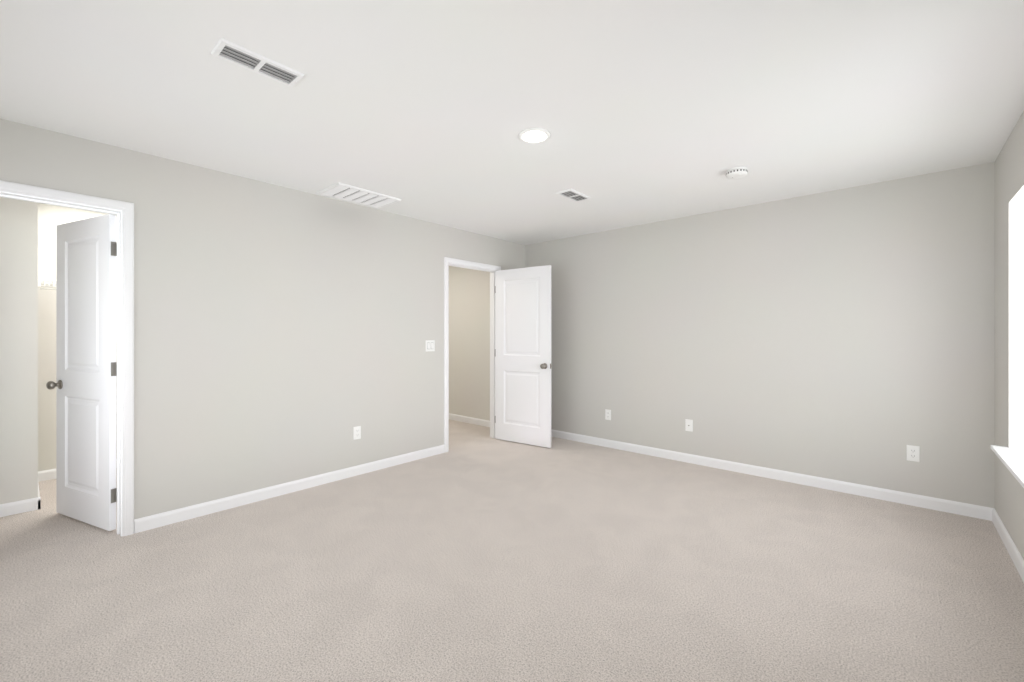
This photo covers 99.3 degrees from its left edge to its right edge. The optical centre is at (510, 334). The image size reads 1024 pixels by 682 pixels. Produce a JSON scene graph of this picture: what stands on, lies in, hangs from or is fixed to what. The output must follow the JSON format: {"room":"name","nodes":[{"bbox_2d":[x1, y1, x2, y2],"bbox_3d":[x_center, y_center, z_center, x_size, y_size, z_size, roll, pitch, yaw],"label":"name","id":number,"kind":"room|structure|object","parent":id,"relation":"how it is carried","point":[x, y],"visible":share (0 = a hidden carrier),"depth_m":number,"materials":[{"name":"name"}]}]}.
{"room":"empty bedroom","nodes":[
{"label":"empty bedroom","id":0,"kind":"room"},
{"bbox_2d":[0,197,37,503],"bbox_3d":[-4.039,0.045,3.133,0.880,2.440,0.840,0,0,42],"label":"wall","id":1,"kind":"structure","parent":0,"point":[18,350],"depth_m":3.09,"materials":[{"name":"paint"}]},
{"bbox_2d":[0,498,33,516],"bbox_3d":[-3.715,1.222,2.826,0.013,0.086,0.810,0,0,42],"label":"baseboard","id":2,"kind":"structure","parent":1,"relation":"attached to","point":[18,507],"depth_m":3.07,"materials":[{"name":"paint"}]},
{"bbox_2d":[35,471,40,509],"bbox_3d":[-3.740,1.222,3.438,0.863,0.086,0.013,0,0,42],"label":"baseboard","id":3,"kind":"structure","parent":1,"relation":"attached to","point":[37,500],"depth_m":3.15,"materials":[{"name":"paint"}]},
{"bbox_2d":[38,203,116,470],"bbox_3d":[-3.772,0.045,4.183,0.115,2.440,2.765,0,0,42],"label":"wall","id":4,"kind":"structure","parent":0,"point":[50,217],"depth_m":3.80,"materials":[{"name":"paint"}]},
{"bbox_2d":[38,279,116,292],"bbox_3d":[-3.335,-0.246,4.282,0.408,0.402,1.804,0,0,42],"label":"closet shelf","id":5,"kind":"object","parent":4,"relation":"attached to","point":[52,284],"visible":0.12,"depth_m":3.53,"materials":[{"name":"white metal"}]},
{"bbox_2d":[39,459,116,480],"bbox_3d":[-3.484,1.222,4.412,0.013,0.086,1.810,0,0,42],"label":"baseboard","id":6,"kind":"structure","parent":4,"relation":"attached to","point":[50,474],"depth_m":3.79,"materials":[{"name":"paint"}]},
{"bbox_2d":[0,119,524,518],"bbox_3d":[-1.560,0.045,3.814,0.115,2.440,5.150,0,0,42],"label":"wall","id":7,"kind":"structure","parent":0,"point":[282,335],"depth_m":3.33,"materials":[{"name":"paint"}]},
{"bbox_2d":[0,180,133,535],"bbox_3d":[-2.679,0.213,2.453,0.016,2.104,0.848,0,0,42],"label":"door frame","id":8,"kind":"structure","parent":7,"relation":"attached to","point":[127,208],"depth_m":2.74,"materials":[{"name":"paint"}]},
{"bbox_2d":[46,214,116,530],"bbox_3d":[-2.890,0.241,2.925,0.696,2.025,0.305,0,0,42],"label":"closet door","id":9,"kind":"structure","parent":7,"relation":"in","point":[86,365],"depth_m":2.90,"materials":[{"name":"paint"}]},
{"bbox_2d":[134,445,444,533],"bbox_3d":[-1.555,1.222,3.722,0.013,0.086,2.541,0,0,42],"label":"baseboard","id":10,"kind":"structure","parent":7,"relation":"attached to","point":[241,499],"depth_m":3.37,"materials":[{"name":"paint"}]},
{"bbox_2d":[353,426,360,439],"bbox_3d":[-1.383,0.884,3.920,0.009,0.116,0.071,0,0,42],"label":"electrical outlet","id":11,"kind":"object","parent":7,"relation":"attached to","point":[357,432],"visible":1,"depth_m":3.92,"materials":[{"name":"white plastic"}]},
{"bbox_2d":[426,340,434,351],"bbox_3d":[-0.837,0.115,4.533,0.012,0.116,0.116,0,0,42],"label":"switch plate","id":12,"kind":"object","parent":7,"relation":"attached to","point":[430,345],"visible":1,"depth_m":4.53,"materials":[{"name":"white plastic"}]},
{"bbox_2d":[444,257,500,451],"bbox_3d":[-0.460,0.213,5.043,0.134,2.104,0.890,0,0,42],"label":"door frame","id":13,"kind":"structure","parent":7,"relation":"attached to","point":[447,260],"depth_m":5.01,"materials":[{"name":"paint"}]},
{"bbox_2d":[496,265,551,447],"bbox_3d":[0.155,0.241,5.070,0.775,2.025,0.177,0,0,42],"label":"entry door","id":14,"kind":"structure","parent":7,"relation":"in","point":[523,355],"depth_m":5.01,"materials":[{"name":"paint"}]},
{"bbox_2d":[449,266,489,420],"bbox_3d":[-0.864,0.045,6.556,2.485,2.440,0.115,0,0,42],"label":"wall","id":15,"kind":"structure","parent":0,"point":[469,342],"depth_m":6.24,"materials":[{"name":"paint"}]},
{"bbox_2d":[449,413,489,426],"bbox_3d":[-0.906,1.222,6.509,2.485,0.086,0.013,0,0,42],"label":"baseboard","id":16,"kind":"structure","parent":15,"relation":"attached to","point":[477,421],"depth_m":6.19,"materials":[{"name":"paint"}]},
{"bbox_2d":[0,419,1023,681],"bbox_3d":[-0.920,1.315,3.247,7.024,0.100,5.380,0,0,42],"label":"floor","id":17,"kind":"structure","parent":0,"point":[476,553],"depth_m":2.21,"materials":[{"name":"beige carpet"}]},
{"bbox_2d":[0,0,1023,244],"bbox_3d":[-0.920,-1.225,3.247,7.024,0.100,5.380,0,0,42],"label":"ceiling","id":18,"kind":"structure","parent":0,"point":[638,110],"depth_m":2.13,"materials":[{"name":"paint"}]},
{"bbox_2d":[211,38,304,86],"bbox_3d":[-1.089,-1.169,1.886,0.140,0.012,0.325,0,0,42],"label":"ceiling vent","id":19,"kind":"object","parent":18,"relation":"in","point":[236,54],"visible":1,"depth_m":1.87,"materials":[{"name":"white metal"}]},
{"bbox_2d":[317,182,401,208],"bbox_3d":[-1.270,-1.167,3.678,0.360,0.016,0.570,0,0,42],"label":"ceiling vent","id":20,"kind":"object","parent":18,"relation":"in","point":[345,192],"visible":1,"depth_m":3.64,"materials":[{"name":"white metal"}]},
{"bbox_2d":[518,128,550,142],"bbox_3d":[0.140,-1.170,2.564,0.190,0.009,0.190,0,0,42],"label":"recessed light","id":21,"kind":"object","parent":18,"relation":"in","point":[534,135],"visible":1,"depth_m":2.55,"materials":[{"name":"white plastic"}]},
{"bbox_2d":[556,189,590,201],"bbox_3d":[0.530,-1.169,3.661,0.155,0.012,0.310,0,0,42],"label":"ceiling vent","id":22,"kind":"object","parent":18,"relation":"in","point":[573,195],"visible":0.98,"depth_m":3.64,"materials":[{"name":"white metal"}]},
{"bbox_2d":[726,167,747,178],"bbox_3d":[1.614,-1.152,3.104,0.138,0.046,0.138,0,0,42],"label":"smoke detector","id":23,"kind":"object","parent":18,"relation":"attached to","point":[736,172],"visible":1,"depth_m":3.07,"materials":[{"name":"white plastic"}]},
{"bbox_2d":[525,162,994,507],"bbox_3d":[1.799,0.045,4.353,4.424,2.440,0.115,0,0,42],"label":"wall","id":24,"kind":"structure","parent":0,"point":[846,335],"depth_m":3.68,"materials":[{"name":"paint"}]},
{"bbox_2d":[605,409,610,419],"bbox_3d":[1.096,0.900,4.894,0.071,0.116,0.009,0,0,42],"label":"electrical outlet","id":25,"kind":"object","parent":24,"relation":"attached to","point":[607,414],"visible":1,"depth_m":4.90,"materials":[{"name":"white plastic"}]},
{"bbox_2d":[685,419,692,431],"bbox_3d":[1.761,0.896,4.298,0.071,0.116,0.018,0,0,42],"label":"outlet","id":26,"kind":"object","parent":24,"relation":"attached to","point":[688,425],"visible":1,"depth_m":4.30,"materials":[{"name":"white plastic"}]},
{"bbox_2d":[551,429,989,520],"bbox_3d":[1.725,1.222,4.334,4.110,0.086,0.013,0,0,42],"label":"baseboard","id":27,"kind":"structure","parent":24,"relation":"attached to","point":[965,509],"depth_m":3.67,"materials":[{"name":"paint"}]},
{"bbox_2d":[907,445,919,461],"bbox_3d":[2.981,0.879,3.222,0.071,0.116,0.009,0,0,42],"label":"electrical outlet","id":28,"kind":"object","parent":24,"relation":"attached to","point":[913,453],"visible":1,"depth_m":3.22,"materials":[{"name":"white plastic"}]},
{"bbox_2d":[995,111,1023,559],"bbox_3d":[1.643,0.045,0.973,0.170,2.440,5.150,0,0,42],"label":"wall","id":29,"kind":"structure","parent":0,"point":[1009,184],"depth_m":2.66,"materials":[{"name":"paint"}]},
{"bbox_2d":[990,508,1023,581],"bbox_3d":[1.574,1.222,1.033,0.013,0.086,5.150,0,0,42],"label":"baseboard","id":30,"kind":"structure","parent":29,"relation":"attached to","point":[1015,555],"depth_m":2.53,"materials":[{"name":"paint"}]},
{"bbox_2d":[991,445,1023,487],"bbox_3d":[2.366,0.715,1.902,0.157,0.090,1.864,0,0,42],"label":"window sill","id":31,"kind":"structure","parent":29,"relation":"attached to","point":[1012,459],"depth_m":2.34,"materials":[{"name":"paint"}]},
{"bbox_2d":[1009,185,1023,448],"bbox_3d":[2.391,-0.047,1.879,0.084,1.475,1.800,0,0,42],"label":"window","id":32,"kind":"structure","parent":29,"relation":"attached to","point":[1016,321],"depth_m":2.56,"materials":[{"name":"white glass"}]}
]}

